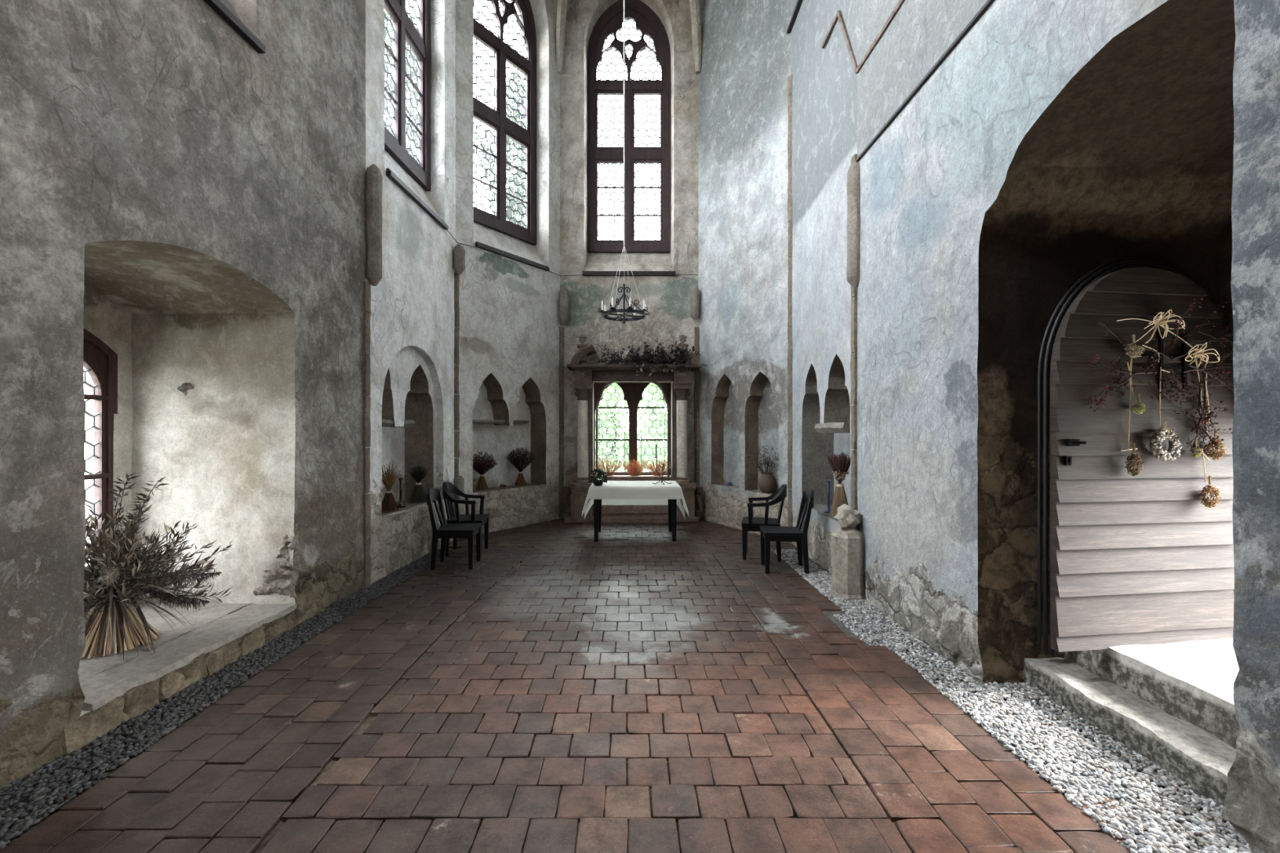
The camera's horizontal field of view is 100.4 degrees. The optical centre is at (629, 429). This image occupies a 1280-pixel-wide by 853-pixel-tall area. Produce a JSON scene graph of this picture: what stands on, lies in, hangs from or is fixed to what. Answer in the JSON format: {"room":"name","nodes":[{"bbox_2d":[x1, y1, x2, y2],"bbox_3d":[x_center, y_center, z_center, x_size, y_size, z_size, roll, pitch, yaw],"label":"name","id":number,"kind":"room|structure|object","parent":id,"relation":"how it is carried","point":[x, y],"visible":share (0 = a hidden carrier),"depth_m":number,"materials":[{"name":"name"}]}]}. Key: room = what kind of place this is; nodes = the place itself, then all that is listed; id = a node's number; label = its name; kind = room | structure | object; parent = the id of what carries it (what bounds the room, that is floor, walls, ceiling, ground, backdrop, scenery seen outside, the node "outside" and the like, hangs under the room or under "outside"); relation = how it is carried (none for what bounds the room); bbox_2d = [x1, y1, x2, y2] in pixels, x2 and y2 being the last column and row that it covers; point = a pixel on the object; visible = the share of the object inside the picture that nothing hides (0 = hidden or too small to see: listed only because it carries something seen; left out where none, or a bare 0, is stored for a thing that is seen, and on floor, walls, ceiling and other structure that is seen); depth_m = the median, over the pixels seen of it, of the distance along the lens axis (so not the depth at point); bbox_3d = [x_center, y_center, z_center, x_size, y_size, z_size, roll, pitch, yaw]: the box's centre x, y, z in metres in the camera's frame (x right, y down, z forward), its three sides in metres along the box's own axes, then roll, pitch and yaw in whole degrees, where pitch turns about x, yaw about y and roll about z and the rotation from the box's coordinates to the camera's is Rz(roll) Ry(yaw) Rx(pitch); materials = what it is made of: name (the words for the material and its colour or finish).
{"room":"church","nodes":[
{"label":"church","id":0,"kind":"room"},
{"bbox_2d":[0,0,366,786],"bbox_3d":[-3.538,-3.834,1.202,1.734,11.145,8.411,0,0,0],"label":"wall","id":1,"kind":"structure","parent":0,"point":[180,195],"depth_m":3.80,"materials":[{"name":"paint"}]},
{"bbox_2d":[82,329,117,592],"bbox_3d":[-4.179,0.190,3.577,0.130,2.100,1.380,0,0,2],"label":"window","id":2,"kind":"structure","parent":1,"relation":"in","point":[100,361],"depth_m":4.17,"materials":[{"name":"red wood"}]},
{"bbox_2d":[62,599,317,757],"bbox_3d":[-3.399,1.559,3.638,1.407,0.314,2.057,0,0,0],"label":"stone ledge","id":3,"kind":"object","parent":1,"relation":"in","point":[216,625],"depth_m":3.36,"materials":[{"name":"stone"}]},
{"bbox_2d":[82,472,231,659],"bbox_3d":[-3.362,0.884,3.479,1.246,1.202,1.372,0,0,-45],"label":"bouquet","id":4,"kind":"object","parent":3,"relation":"on","point":[115,618],"visible":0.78,"depth_m":3.41,"materials":[{"name":"green plant"}]},
{"bbox_2d":[203,0,265,53],"bbox_3d":[-2.745,-2.812,3.064,0.055,0.075,1.731,0,0,2],"label":"wooden rail","id":5,"kind":"object","parent":1,"relation":"attached to","point":[217,6],"visible":1,"depth_m":3.67,"materials":[{"name":"black wood"}]},
{"bbox_2d":[364,0,455,583],"bbox_3d":[-2.860,-3.837,6.609,0.530,11.132,2.404,0,0,4],"label":"wall","id":6,"kind":"structure","parent":0,"point":[411,355],"depth_m":6.68,"materials":[{"name":"paint"}]},
{"bbox_2d":[361,280,371,588],"bbox_3d":[-2.681,0.102,5.399,0.093,3.196,0.103,0,0,0],"label":"trim","id":7,"kind":"structure","parent":6,"relation":"attached to","point":[366,581],"depth_m":5.37,"materials":[{"name":"brown stone"}]},
{"bbox_2d":[364,164,382,285],"bbox_3d":[-2.602,-2.082,5.420,0.162,1.227,0.160,0,0,0],"label":"shaft","id":8,"kind":"object","parent":6,"relation":"attached to","point":[374,178],"visible":1,"depth_m":5.36,"materials":[{"name":"grey stone"}]},
{"bbox_2d":[381,462,401,511],"bbox_3d":[-2.831,0.660,6.269,0.270,0.582,0.269,0,0,39],"label":"bunch","id":9,"kind":"object","parent":6,"relation":"on","point":[388,501],"visible":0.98,"depth_m":6.23,"materials":[{"name":"plant"}]},
{"bbox_2d":[381,419,413,427],"bbox_3d":[-2.956,-0.071,6.263,0.413,0.099,1.015,0,0,3],"label":"stone ledge","id":10,"kind":"object","parent":6,"relation":"on","point":[384,423],"visible":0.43,"depth_m":6.33,"materials":[{"name":"grey stone"}]},
{"bbox_2d":[397,477,405,507],"bbox_3d":[-2.835,0.775,6.594,0.110,0.360,0.107,0,0,0],"label":"candlestick","id":11,"kind":"object","parent":6,"relation":"on","point":[400,504],"visible":0.95,"depth_m":6.58,"materials":[{"name":"black metal"}]},
{"bbox_2d":[384,0,431,191],"bbox_3d":[-2.850,-5.675,6.601,0.110,4.750,1.590,0,0,3],"label":"window","id":12,"kind":"structure","parent":6,"relation":"in","point":[404,30],"depth_m":6.86,"materials":[{"name":"brown wood"}]},
{"bbox_2d":[386,168,448,230],"bbox_3d":[-2.587,-2.812,6.603,0.055,0.075,1.592,0,0,3],"label":"wooden rail","id":13,"kind":"object","parent":6,"relation":"attached to","point":[389,173],"visible":1,"depth_m":6.42,"materials":[{"name":"black wood"}]},
{"bbox_2d":[447,230,476,247],"bbox_3d":[-2.477,-2.756,7.746,0.108,0.060,0.704,0,0,18],"label":"cord","id":14,"kind":"object","parent":13,"relation":"hanging from","point":[447,230],"visible":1,"depth_m":7.80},
{"bbox_2d":[405,465,430,503],"bbox_3d":[-2.793,0.689,7.010,0.332,0.523,0.316,0,0,0],"label":"bunch","id":15,"kind":"object","parent":6,"relation":"on","point":[418,474],"visible":1,"depth_m":6.96,"materials":[{"name":"plant"}]},
{"bbox_2d":[453,244,465,274],"bbox_3d":[-2.473,-2.471,7.721,0.179,0.431,0.172,0,0,0],"label":"shaft","id":16,"kind":"object","parent":6,"relation":"attached to","point":[459,259],"visible":1,"depth_m":7.66,"materials":[{"name":"grey stone"}]},
{"bbox_2d":[455,0,559,533],"bbox_3d":[-2.054,-3.836,8.804,0.402,11.135,2.236,0,0,35],"label":"wall","id":17,"kind":"structure","parent":0,"point":[509,322],"depth_m":8.78,"materials":[{"name":"paint"}]},
{"bbox_2d":[453,271,459,539],"bbox_3d":[-2.549,-0.295,7.789,0.094,3.998,0.102,0,0,35],"label":"trim","id":18,"kind":"structure","parent":17,"relation":"attached to","point":[456,277],"depth_m":7.76,"materials":[{"name":"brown stone"}]},
{"bbox_2d":[453,475,464,496],"bbox_3d":[-2.515,0.815,7.803,0.186,0.290,0.174,0,0,0],"label":"column stump","id":19,"kind":"object","parent":17,"relation":"attached to","point":[459,482],"visible":0.7,"depth_m":7.74,"materials":[{"name":"grey stone"}]},
{"bbox_2d":[472,451,497,489],"bbox_3d":[-2.333,0.634,8.404,0.481,0.613,0.506,0,0,0],"label":"bunch","id":20,"kind":"object","parent":17,"relation":"in","point":[478,466],"visible":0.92,"depth_m":8.35,"materials":[{"name":"plant"}]},
{"bbox_2d":[472,419,505,424],"bbox_3d":[-2.374,-0.126,8.507,0.365,0.080,0.742,0,0,36],"label":"stone ledge","id":21,"kind":"object","parent":17,"relation":"attached to","point":[474,421],"visible":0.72,"depth_m":8.44,"materials":[{"name":"grey stone"}]},
{"bbox_2d":[473,0,537,244],"bbox_3d":[-2.159,-5.675,8.899,0.110,4.750,1.590,0,0,35],"label":"window","id":22,"kind":"structure","parent":17,"relation":"in","point":[495,118],"depth_m":8.96,"materials":[{"name":"brown wood"}]},
{"bbox_2d":[475,241,549,271],"bbox_3d":[-1.873,-2.812,8.692,0.055,0.075,1.544,0,0,35],"label":"wooden rail","id":23,"kind":"object","parent":17,"relation":"attached to","point":[477,244],"visible":1,"depth_m":8.59,"materials":[{"name":"black wood"}]},
{"bbox_2d":[506,447,535,485],"bbox_3d":[-1.853,0.618,9.052,0.497,0.646,0.475,0,0,0],"label":"bunch","id":24,"kind":"object","parent":17,"relation":"in","point":[520,460],"visible":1,"depth_m":9.01,"materials":[{"name":"plant"}]},
{"bbox_2d":[513,420,528,423],"bbox_3d":[-2.018,-0.137,9.096,0.260,0.062,0.582,0,0,36],"label":"stone ledge","id":25,"kind":"object","parent":17,"relation":"attached to","point":[514,421],"visible":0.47,"depth_m":9.13,"materials":[{"name":"grey stone"}]},
{"bbox_2d":[0,518,1231,852],"bbox_3d":[-0.890,1.612,3.500,7.020,0.035,13.400,0,0,0],"label":"floor","id":26,"kind":"structure","parent":0,"point":[636,689],"depth_m":2.83,"materials":[{"name":"brick"}]},
{"bbox_2d":[0,549,456,849],"bbox_3d":[-2.576,1.603,4.399,0.465,0.046,5.436,0,0,1],"label":"gravel","id":27,"kind":"object","parent":26,"relation":"on","point":[113,744],"visible":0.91,"depth_m":2.84,"materials":[{"name":"grey gravel"}]},
{"bbox_2d":[426,488,482,569],"bbox_3d":[-2.085,1.143,6.298,0.570,0.916,0.460,0,0,-3],"label":"chair","id":28,"kind":"object","parent":26,"relation":"on","point":[444,531],"visible":1,"depth_m":6.14,"materials":[{"name":"black paint"}]},
{"bbox_2d":[442,481,489,556],"bbox_3d":[-2.161,1.141,6.978,0.543,0.921,0.605,0,0,-4],"label":"chair","id":29,"kind":"object","parent":26,"relation":"on","point":[448,488],"visible":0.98,"depth_m":6.93,"materials":[{"name":"black paint"}]},
{"bbox_2d":[561,334,703,523],"bbox_3d":[0.046,-0.019,9.340,2.473,3.278,0.560,0,0,0],"label":"stone surround","id":30,"kind":"object","parent":26,"relation":"on","point":[585,375],"visible":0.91,"depth_m":9.21,"materials":[{"name":"stone"}]},
{"bbox_2d":[595,338,711,376],"bbox_3d":[0.403,-1.243,9.182,1.992,0.652,0.764,0,0,-5],"label":"garland","id":31,"kind":"object","parent":30,"relation":"on","point":[647,357],"visible":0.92,"depth_m":9.09,"materials":[{"name":"green plant"}]},
{"bbox_2d":[593,499,676,542],"bbox_3d":[0.075,1.206,8.020,1.240,0.788,0.840,0,0,0],"label":"altar table","id":32,"kind":"object","parent":26,"relation":"on","point":[672,504],"visible":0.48,"depth_m":7.63,"materials":[{"name":"black paint"}]},
{"bbox_2d":[582,480,688,518],"bbox_3d":[0.078,1.118,8.025,1.619,0.624,0.989,0,0,0],"label":"tablecloth","id":33,"kind":"object","parent":32,"relation":"on","point":[611,492],"visible":0.93,"depth_m":7.58,"materials":[{"name":"white fabric"}]},
{"bbox_2d":[587,468,608,485],"bbox_3d":[-0.464,0.680,7.694,0.299,0.248,0.312,0,0,0],"label":"posy","id":34,"kind":"object","parent":33,"relation":"on","point":[597,473],"visible":1,"depth_m":7.64,"materials":[{"name":"black plant"}]},
{"bbox_2d":[592,479,603,485],"bbox_3d":[-0.461,0.759,7.690,0.160,0.090,0.160,0,0,0],"label":"pot","id":35,"kind":"object","parent":33,"relation":"on","point":[595,483],"depth_m":7.63,"materials":[{"name":"black ceramic"}]},
{"bbox_2d":[652,444,671,484],"bbox_3d":[0.485,0.511,7.910,0.224,0.590,0.234,0,0,38],"label":"candelabrum","id":36,"kind":"object","parent":33,"relation":"on","point":[663,465],"visible":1,"depth_m":7.91,"materials":[{"name":"black metal"}]},
{"bbox_2d":[655,444,657,457],"bbox_3d":[0.390,0.311,7.920,0.020,0.190,0.020,0,0,-23],"label":"candle","id":37,"kind":"object","parent":36,"relation":"on","point":[655,444],"depth_m":7.91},
{"bbox_2d":[741,484,786,561],"bbox_3d":[1.690,1.141,6.712,0.543,0.921,0.605,0,0,14],"label":"chair","id":38,"kind":"object","parent":26,"relation":"on","point":[749,523],"visible":0.98,"depth_m":6.53,"materials":[{"name":"black paint"}]},
{"bbox_2d":[760,489,813,573],"bbox_3d":[1.805,1.143,6.114,0.570,0.916,0.460,0,0,7],"label":"chair","id":39,"kind":"object","parent":26,"relation":"on","point":[797,534],"visible":1,"depth_m":5.94,"materials":[{"name":"black paint"}]},
{"bbox_2d":[829,527,865,602],"bbox_3d":[2.099,1.295,5.140,0.306,0.710,0.308,0,0,0],"label":"stone post","id":40,"kind":"object","parent":26,"relation":"on","point":[846,544],"visible":0.81,"depth_m":5.02,"materials":[{"name":"beige stone"}]},
{"bbox_2d":[833,503,861,528],"bbox_3d":[2.100,0.841,5.146,0.243,0.240,0.257,0,0,40],"label":"stone","id":41,"kind":"object","parent":40,"relation":"on","point":[846,516],"visible":0.99,"depth_m":5.07,"materials":[{"name":"beige stone"}]},
{"bbox_2d":[770,548,1239,852],"bbox_3d":[2.127,1.599,4.309,0.785,0.045,5.637,0,0,-4],"label":"gravel","id":42,"kind":"object","parent":26,"relation":"on","point":[1205,824],"visible":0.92,"depth_m":2.61,"materials":[{"name":"grey gravel"}]},
{"bbox_2d":[560,0,698,514],"bbox_3d":[-0.010,-3.833,9.791,2.513,11.139,0.429,0,0,0],"label":"wall","id":43,"kind":"structure","parent":0,"point":[666,298],"depth_m":9.60,"materials":[{"name":"paint"}]},
{"bbox_2d":[558,327,564,519],"bbox_3d":[-1.230,-0.070,9.601,0.097,3.549,0.091,0,0,0],"label":"trim","id":44,"kind":"structure","parent":43,"relation":"attached to","point":[561,329],"depth_m":9.56,"materials":[{"name":"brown stone"}]},
{"bbox_2d":[559,285,568,324],"bbox_3d":[-1.174,-2.209,9.480,0.172,0.688,0.164,0,0,0],"label":"shaft","id":45,"kind":"object","parent":43,"relation":"attached to","point":[563,293],"visible":1,"depth_m":9.42,"materials":[{"name":"grey stone"}]},
{"bbox_2d":[586,0,671,253],"bbox_3d":[-0.018,-5.675,9.925,1.590,4.750,0.110,0,0,0],"label":"window","id":46,"kind":"structure","parent":43,"relation":"in","point":[611,21],"depth_m":9.88,"materials":[{"name":"brown wood"}]},
{"bbox_2d":[582,271,675,275],"bbox_3d":[-0.018,-2.812,9.572,1.668,0.075,0.055,0,0,0],"label":"wooden rail","id":47,"kind":"object","parent":43,"relation":"attached to","point":[584,273],"visible":1,"depth_m":9.54,"materials":[{"name":"black wood"}]},
{"bbox_2d":[549,271,582,275],"bbox_3d":[-1.167,-2.771,9.512,0.628,0.030,0.155,0,0,-24],"label":"cord","id":48,"kind":"object","parent":47,"relation":"hanging from","point":[549,271],"visible":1,"depth_m":9.56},
{"bbox_2d":[593,382,671,475],"bbox_3d":[0.031,-0.097,9.890,1.699,2.014,0.120,0,0,0],"label":"window","id":49,"kind":"structure","parent":43,"relation":"in","point":[633,392],"depth_m":9.89,"materials":[{"name":"red wood"}]},
{"bbox_2d":[608,392,620,462],"bbox_3d":[-0.281,-0.036,9.812,0.220,1.298,0.095,0,0,0],"label":"sprig","id":50,"kind":"object","parent":49,"relation":"hanging from","point":[614,393],"visible":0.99,"depth_m":9.81,"materials":[{"name":"green plant"}]},
{"bbox_2d":[595,475,671,479],"bbox_3d":[0.030,0.865,9.700,1.600,0.060,0.400,0,0,0],"label":"window sill","id":51,"kind":"structure","parent":43,"relation":"attached to","point":[614,477],"depth_m":9.50,"materials":[{"name":"stone"}]},
{"bbox_2d":[594,457,622,475],"bbox_3d":[-0.378,0.658,9.640,0.543,0.350,0.334,0,0,0],"label":"sheaf","id":52,"kind":"object","parent":51,"relation":"on","point":[608,473],"visible":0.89,"depth_m":9.63,"materials":[{"name":"plant"}]},
{"bbox_2d":[620,457,648,475],"bbox_3d":[0.082,0.671,9.648,0.562,0.324,0.290,0,0,0],"label":"sheaf","id":53,"kind":"object","parent":51,"relation":"on","point":[637,464],"visible":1,"depth_m":9.64,"materials":[{"name":"plant"}]},
{"bbox_2d":[644,457,671,475],"bbox_3d":[0.490,0.663,9.660,0.504,0.340,0.301,0,0,-13],"label":"sheaf","id":54,"kind":"object","parent":51,"relation":"on","point":[659,468],"visible":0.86,"depth_m":9.64,"materials":[{"name":"plant"}]},
{"bbox_2d":[689,284,699,319],"bbox_3d":[1.149,-2.268,9.480,0.170,0.617,0.165,0,0,0],"label":"shaft","id":55,"kind":"object","parent":43,"relation":"attached to","point":[694,292],"visible":1,"depth_m":9.42,"materials":[{"name":"grey stone"}]},
{"bbox_2d":[693,327,699,511],"bbox_3d":[1.200,-0.070,9.601,0.097,3.548,0.095,0,0,0],"label":"trim","id":56,"kind":"structure","parent":43,"relation":"attached to","point":[696,388],"depth_m":9.56,"materials":[{"name":"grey stone"}]},
{"bbox_2d":[697,0,791,534],"bbox_3d":[1.876,-3.839,8.633,0.293,11.132,2.317,0,0,-27],"label":"wall","id":57,"kind":"structure","parent":0,"point":[744,75],"depth_m":8.54,"materials":[{"name":"paint"}]},
{"bbox_2d":[726,481,733,485],"bbox_3d":[1.690,0.910,9.015,0.110,0.060,0.107,0,0,0],"label":"dish","id":58,"kind":"object","parent":57,"relation":"on","point":[729,483],"visible":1,"depth_m":8.98,"materials":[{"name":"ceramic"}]},
{"bbox_2d":[746,444,778,493],"bbox_3d":[2.125,0.591,8.200,0.632,0.727,0.690,0,0,41],"label":"clay vase","id":59,"kind":"object","parent":57,"relation":"in","point":[766,482],"visible":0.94,"depth_m":8.10,"materials":[{"name":"brown ceramic"}]},
{"bbox_2d":[790,0,857,573],"bbox_3d":[2.452,-3.835,6.385,0.475,11.137,2.347,0,0,0],"label":"wall","id":60,"kind":"structure","parent":0,"point":[824,80],"depth_m":6.42,"materials":[{"name":"paint"}]},
{"bbox_2d":[786,75,792,543],"bbox_3d":[2.285,-1.643,7.542,0.093,6.701,0.105,0,0,-28],"label":"trim","id":61,"kind":"structure","parent":60,"relation":"attached to","point":[789,217],"depth_m":7.52,"materials":[{"name":"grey stone"}]},
{"bbox_2d":[786,0,803,33],"bbox_3d":[2.244,-5.662,7.229,0.055,0.075,0.684,0,0,1],"label":"wooden rail","id":62,"kind":"object","parent":60,"relation":"attached to","point":[798,3],"visible":1,"depth_m":7.25,"materials":[{"name":"black wood"}]},
{"bbox_2d":[823,480,831,513],"bbox_3d":[2.348,0.790,6.303,0.110,0.370,0.107,0,0,0],"label":"candlestick","id":63,"kind":"object","parent":60,"relation":"on","point":[828,482],"visible":0.91,"depth_m":6.29,"materials":[{"name":"metal"}]},
{"bbox_2d":[813,422,850,433],"bbox_3d":[2.420,-0.020,5.874,0.507,0.122,0.926,0,0,0],"label":"stone ledge","id":64,"kind":"object","parent":60,"relation":"attached to","point":[833,428],"visible":0.6,"depth_m":5.74,"materials":[{"name":"grey stone"}]},
{"bbox_2d":[825,451,850,516],"bbox_3d":[2.338,0.605,5.943,0.299,0.731,0.250,0,0,21],"label":"bunch","id":65,"kind":"object","parent":60,"relation":"on","point":[839,465],"visible":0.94,"depth_m":5.90,"materials":[{"name":"plant"}]},
{"bbox_2d":[850,154,857,528],"bbox_3d":[2.221,-0.497,5.252,0.091,4.398,0.104,0,0,0],"label":"trim","id":66,"kind":"structure","parent":60,"relation":"attached to","point":[854,311],"depth_m":5.21,"materials":[{"name":"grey stone"}]},
{"bbox_2d":[821,0,1279,852],"bbox_3d":[3.144,-3.805,1.538,2.148,11.201,9.187,0,0,0],"label":"wall","id":67,"kind":"structure","parent":0,"point":[1057,141],"depth_m":3.39,"materials":[{"name":"paint"}]},
{"bbox_2d":[846,161,861,288],"bbox_3d":[2.212,-2.008,5.220,0.184,1.234,0.174,0,0,0],"label":"shaft","id":68,"kind":"object","parent":67,"relation":"attached to","point":[853,191],"visible":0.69,"depth_m":5.16,"materials":[{"name":"grey stone"}]},
{"bbox_2d":[855,0,994,161],"bbox_3d":[2.204,-2.626,3.895,0.024,0.033,2.590,0,0,0],"label":"wooden rail","id":69,"kind":"object","parent":67,"relation":"attached to","point":[988,2],"visible":1,"depth_m":3.87,"materials":[{"name":"black wood"}]},
{"bbox_2d":[1023,657,1240,820],"bbox_3d":[2.651,1.576,2.651,0.326,0.267,1.508,0,0,0],"label":"doorstep","id":70,"kind":"object","parent":67,"relation":"on","point":[1193,756],"visible":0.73,"depth_m":2.67,"materials":[{"name":"stone"}]},
{"bbox_2d":[1037,257,1234,656],"bbox_3d":[3.180,0.158,3.330,1.238,2.485,0.062,0,0,0],"label":"door frame","id":71,"kind":"structure","parent":67,"relation":"attached to","point":[1109,267],"depth_m":3.33,"materials":[{"name":"black wood"}]},
{"bbox_2d":[1068,638,1236,746],"bbox_3d":[3.534,1.479,2.661,1.544,0.456,1.536,0,0,0],"label":"threshold slab","id":72,"kind":"object","parent":67,"relation":"on","point":[1191,682],"visible":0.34,"depth_m":2.84,"materials":[{"name":"stone"}]},
{"bbox_2d":[1050,266,1235,652],"bbox_3d":[3.059,0.152,3.140,1.221,2.239,0.096,0,0,-8],"label":"door","id":73,"kind":"structure","parent":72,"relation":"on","point":[1140,558],"depth_m":3.13,"materials":[{"name":"grey wood"}]},
{"bbox_2d":[1120,360,1144,476],"bbox_3d":[2.897,-0.072,3.078,0.110,0.682,0.064,0,0,0],"label":"bunch","id":74,"kind":"object","parent":73,"relation":"hanging from","point":[1134,472],"visible":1,"depth_m":3.08,"materials":[{"name":"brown plant"}]},
{"bbox_2d":[1124,334,1145,413],"bbox_3d":[2.921,-0.319,3.076,0.115,0.460,0.084,0,0,0],"label":"bunch","id":75,"kind":"object","parent":73,"relation":"hanging from","point":[1132,352],"visible":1,"depth_m":3.07,"materials":[{"name":"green plant"}]},
{"bbox_2d":[1116,309,1195,362],"bbox_3d":[3.107,-0.547,3.107,0.584,0.301,0.070,0,0,-9],"label":"bow","id":76,"kind":"object","parent":73,"relation":"attached to","point":[1161,319],"visible":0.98,"depth_m":3.10,"materials":[{"name":"beige wicker"}]},
{"bbox_2d":[1087,297,1234,453],"bbox_3d":[3.298,-0.306,3.046,1.390,0.915,0.288,0,0,-8],"label":"branch","id":77,"kind":"object","parent":73,"relation":"attached to","point":[1206,419],"visible":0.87,"depth_m":3.13,"materials":[{"name":"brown plant"}]},
{"bbox_2d":[1149,366,1182,461],"bbox_3d":[3.117,-0.093,3.109,0.196,0.552,0.066,0,0,-6],"label":"flower wreath","id":78,"kind":"object","parent":73,"relation":"hanging from","point":[1162,433],"visible":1,"depth_m":3.09,"materials":[{"name":"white plant"}]},
{"bbox_2d":[1139,331,1202,389],"bbox_3d":[3.193,-0.409,3.144,0.419,0.341,0.016,0,0,-8],"label":"iron grille","id":79,"kind":"object","parent":73,"relation":"attached to","point":[1180,348],"depth_m":3.15,"materials":[{"name":"black metal"}]},
{"bbox_2d":[1184,342,1227,507],"bbox_3d":[3.382,-0.026,3.145,0.259,0.974,0.086,0,0,-3],"label":"bunch","id":80,"kind":"object","parent":73,"relation":"hanging from","point":[1206,491],"visible":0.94,"depth_m":3.14,"materials":[{"name":"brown plant"}]},
{"bbox_3d":[-0.400,-9.500,3.500,6.600,0.200,14.000,0,0,0],"label":"ceiling","id":81,"kind":"structure","parent":0,"visible":0},
{"bbox_2d":[555,0,567,74],"bbox_3d":[-0.712,-7.989,7.947,0.162,3.184,3.489,0,0,-19],"label":"rib","id":82,"kind":"object","parent":81,"relation":"attached to","point":[562,4],"visible":1,"depth_m":9.42,"materials":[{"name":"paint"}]},
{"bbox_2d":[598,0,649,324],"bbox_3d":[-0.075,-5.375,6.800,0.656,8.050,0.656,0,0,0],"label":"chandelier","id":83,"kind":"object","parent":81,"relation":"hanging from","point":[628,310],"visible":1,"depth_m":6.79,"materials":[{"name":"black metal"}]},
{"bbox_2d":[611,296,613,306],"bbox_3d":[-0.213,-1.564,6.551,0.027,0.148,0.026,0,0,0],"label":"candle","id":84,"kind":"object","parent":83,"relation":"on","point":[612,299],"depth_m":6.54,"materials":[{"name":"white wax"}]},
{"bbox_2d":[689,0,702,74],"bbox_3d":[0.543,-7.988,7.945,0.159,3.183,3.579,0,0,23],"label":"rib","id":85,"kind":"object","parent":81,"relation":"attached to","point":[694,4],"visible":1,"depth_m":9.42,"materials":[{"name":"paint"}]},
{"label":"outside","id":86,"kind":"structure","parent":0,"visible":0},
{"bbox_2d":[82,445,666,539],"bbox_3d":[0.000,2.200,20.000,120.000,0.001,120.000,0,0,0],"label":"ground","id":87,"kind":"structure","parent":86,"point":[600,446],"depth_m":36.93,"materials":[{"name":"green plant"}]},
{"bbox_2d":[82,443,84,512],"bbox_3d":[-9.038,-0.037,6.845,3.920,5.201,3.830,0,0,32],"label":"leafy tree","id":88,"kind":"object","parent":87,"relation":"on","point":[82,443],"visible":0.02,"depth_m":8.31,"materials":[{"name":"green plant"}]},
{"bbox_2d":[384,7,417,162],"bbox_3d":[-8.233,-6.388,18.874,4.546,17.179,4.541,0,0,0],"label":"leafy tree","id":89,"kind":"object","parent":87,"relation":"on","point":[389,81],"visible":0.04,"depth_m":17.91,"materials":[{"name":"green plant"}]},
{"bbox_2d":[473,66,524,226],"bbox_3d":[-3.830,-5.691,20.120,4.032,15.786,4.110,0,0,0],"label":"leafy tree","id":90,"kind":"object","parent":87,"relation":"on","point":[485,163],"visible":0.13,"depth_m":19.11,"materials":[{"name":"green plant"}]},
{"bbox_2d":[595,385,628,471],"bbox_3d":[-1.355,0.011,16.538,2.500,4.394,2.675,0,0,36],"label":"leafy tree","id":91,"kind":"object","parent":87,"relation":"on","point":[611,403],"visible":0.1,"depth_m":16.15,"materials":[{"name":"green plant"}]},
{"bbox_2d":[595,382,666,471],"bbox_3d":[0.012,-0.594,22.541,4.003,5.920,4.304,0,0,0],"label":"leafy tree","id":92,"kind":"object","parent":87,"relation":"on","point":[618,389],"visible":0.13,"depth_m":21.65,"materials":[{"name":"green plant"}]},
{"bbox_2d":[636,382,666,471],"bbox_3d":[1.615,-0.230,16.975,2.696,4.874,2.732,0,0,0],"label":"leafy tree","id":93,"kind":"object","parent":87,"relation":"on","point":[652,389],"visible":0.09,"depth_m":16.70,"materials":[{"name":"green plant"}]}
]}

